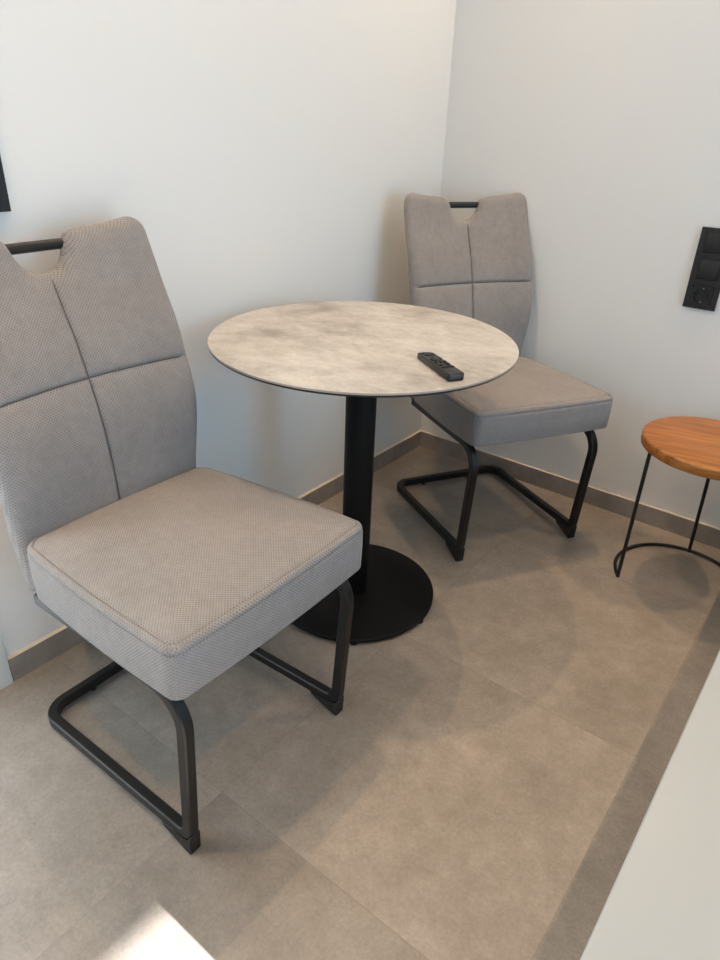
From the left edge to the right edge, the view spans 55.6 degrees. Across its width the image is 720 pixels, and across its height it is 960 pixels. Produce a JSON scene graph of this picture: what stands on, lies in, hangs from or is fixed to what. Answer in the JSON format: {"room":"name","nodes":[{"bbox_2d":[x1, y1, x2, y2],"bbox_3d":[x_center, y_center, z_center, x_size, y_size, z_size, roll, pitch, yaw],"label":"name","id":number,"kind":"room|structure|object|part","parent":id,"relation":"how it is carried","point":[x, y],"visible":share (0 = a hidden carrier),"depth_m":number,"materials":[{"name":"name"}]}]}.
{"room":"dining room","nodes":[
{"label":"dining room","id":0,"kind":"room"},
{"bbox_2d":[0,0,456,656],"bbox_3d":[-0.867,-0.608,0.932,0.120,2.460,3.600,22,34,32],"label":"wall","id":1,"kind":"structure","parent":0,"point":[266,153],"depth_m":1.64,"materials":[{"name":"white paint"}]},
{"bbox_2d":[0,155,10,211],"bbox_3d":[-0.654,-0.566,1.151,0.012,0.216,0.086,22,34,32],"label":"light switch","id":2,"kind":"object","parent":1,"relation":"attached to","point":[4,199],"visible":1,"depth_m":1.21,"materials":[{"name":"black plastic"}]},
{"bbox_2d":[0,634,12,689],"bbox_3d":[-1.051,-0.285,0.718,0.016,2.080,0.973,22,34,32],"label":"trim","id":3,"kind":"structure","parent":1,"relation":"attached to","point":[6,679],"depth_m":1.52,"materials":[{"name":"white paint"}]},
{"bbox_2d":[7,430,422,680],"bbox_3d":[-0.273,0.129,2.138,0.011,0.064,1.690,22,34,32],"label":"baseboard","id":4,"kind":"structure","parent":1,"relation":"attached to","point":[38,653],"depth_m":1.64,"materials":[{"name":"tile"}]},
{"bbox_2d":[0,446,719,959],"bbox_3d":[1.347,1.418,0.031,5.840,0.100,3.840,22,34,32],"label":"floor","id":5,"kind":"structure","parent":0,"point":[487,775],"depth_m":1.38,"materials":[{"name":"tile"}]},
{"bbox_2d":[0,216,362,854],"bbox_3d":[-0.362,0.075,1.267,0.610,0.976,0.460,21,34,31],"label":"chair","id":6,"kind":"object","parent":5,"relation":"on","point":[177,572],"visible":1,"depth_m":1.21,"materials":[{"name":"grey fabric"}]},
{"bbox_3d":[-0.575,-0.412,1.204,0.019,0.019,0.121,21,34,31],"label":"handle","id":7,"kind":"part","parent":6,"relation":"part of","materials":[{"name":"black metal"}]},
{"bbox_3d":[-0.526,-0.153,1.292,0.180,0.610,0.433,21,34,31],"label":"backrest","id":8,"kind":"part","parent":6,"relation":"part of","materials":[{"name":"fabric"}]},
{"bbox_3d":[-0.346,0.341,1.387,0.509,0.379,0.428,21,34,31],"label":"frame","id":9,"kind":"part","parent":6,"relation":"part of","materials":[{"name":"black metal"}]},
{"bbox_3d":[-0.301,0.143,1.249,0.454,0.133,0.460,21,34,31],"label":"seat","id":10,"kind":"part","parent":6,"relation":"part of","materials":[{"name":"fabric"}]},
{"bbox_2d":[207,301,518,645],"bbox_3d":[-0.004,-0.007,1.722,0.696,0.716,0.696,22,34,32],"label":"bistro table","id":11,"kind":"object","parent":5,"relation":"on","point":[363,352],"visible":0.82,"depth_m":1.61,"materials":[{"name":"stone"}]},
{"bbox_2d":[417,352,463,381],"bbox_3d":[0.161,-0.232,1.377,0.035,0.018,0.148,-8,30,-18],"label":"remote control","id":12,"kind":"object","parent":11,"relation":"on","point":[436,363],"visible":1,"depth_m":1.35,"materials":[{"name":"black plastic"}]},
{"bbox_2d":[397,193,612,561],"bbox_3d":[0.406,-0.330,2.090,0.455,0.965,0.604,-9,30,-20],"label":"chair","id":13,"kind":"object","parent":5,"relation":"on","point":[479,267],"visible":0.76,"depth_m":2.06,"materials":[{"name":"fabric"}]},
{"bbox_3d":[0.318,-0.851,2.111,0.120,0.018,0.018,-9,30,-20],"label":"handle","id":14,"kind":"part","parent":13,"relation":"part of","materials":[{"name":"black metal"}]},
{"bbox_3d":[0.335,-0.585,2.177,0.429,0.603,0.178,-9,30,-20],"label":"backrest","id":15,"kind":"part","parent":13,"relation":"part of","materials":[{"name":"fabric"}]},
{"bbox_3d":[0.407,-0.062,2.200,0.424,0.375,0.504,-9,30,-20],"label":"frame","id":16,"kind":"part","parent":13,"relation":"part of","materials":[{"name":"black metal"}]},
{"bbox_3d":[0.433,-0.252,2.050,0.455,0.132,0.449,-9,30,-20],"label":"seat","id":17,"kind":"part","parent":13,"relation":"part of","materials":[{"name":"fabric"}]},
{"bbox_2d":[580,650,719,959],"bbox_3d":[0.941,0.477,1.172,0.620,0.450,1.777,22,34,32],"label":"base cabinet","id":18,"kind":"object","parent":5,"relation":"on","point":[663,902],"visible":1,"depth_m":0.75,"materials":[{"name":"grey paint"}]},
{"bbox_2d":[613,416,719,577],"bbox_3d":[0.931,0.094,1.896,0.370,0.440,0.360,22,34,32],"label":"stool","id":19,"kind":"object","parent":5,"relation":"on","point":[688,444],"visible":1,"depth_m":1.82,"materials":[{"name":"brown wood"}]},
{"bbox_3d":[0.762,0.101,1.902,0.010,0.408,0.016,14,30,20],"label":"leg","id":20,"kind":"part","parent":19,"relation":"part of","materials":[{"name":"black metal"}]},
{"bbox_3d":[0.930,-0.087,1.801,0.355,0.031,0.355,22,34,32],"label":"seat","id":21,"kind":"part","parent":19,"relation":"part of","materials":[{"name":"brown wood"}]},
{"bbox_3d":[1.022,0.045,2.027,0.032,0.408,0.010,-7,30,-17],"label":"leg","id":22,"kind":"part","parent":19,"relation":"part of","materials":[{"name":"black metal"}]},
{"bbox_2d":[420,0,719,527],"bbox_3d":[2.531,-0.369,0.741,5.840,2.460,0.120,22,34,32],"label":"wall","id":23,"kind":"structure","parent":0,"point":[604,115],"depth_m":2.03,"materials":[{"name":"white paint"}]},
{"bbox_2d":[420,431,719,548],"bbox_3d":[0.754,0.035,2.390,1.289,0.064,0.011,22,34,32],"label":"baseboard","id":24,"kind":"structure","parent":23,"relation":"attached to","point":[677,524],"depth_m":2.37,"materials":[{"name":"tile"}]},
{"bbox_2d":[682,226,719,311],"bbox_3d":[0.967,-0.584,1.894,0.086,0.216,0.012,22,34,32],"label":"panel","id":25,"kind":"object","parent":23,"relation":"attached to","point":[705,272],"visible":1,"depth_m":1.90,"materials":[{"name":"black plastic"}]},
{"bbox_2d":[689,285,713,306],"bbox_3d":[0.965,-0.521,1.928,0.053,0.053,0.010,22,34,32],"label":"socket","id":26,"kind":"object","parent":25,"relation":"attached to","point":[699,295],"depth_m":1.93,"materials":[{"name":"black plastic"}]}
]}

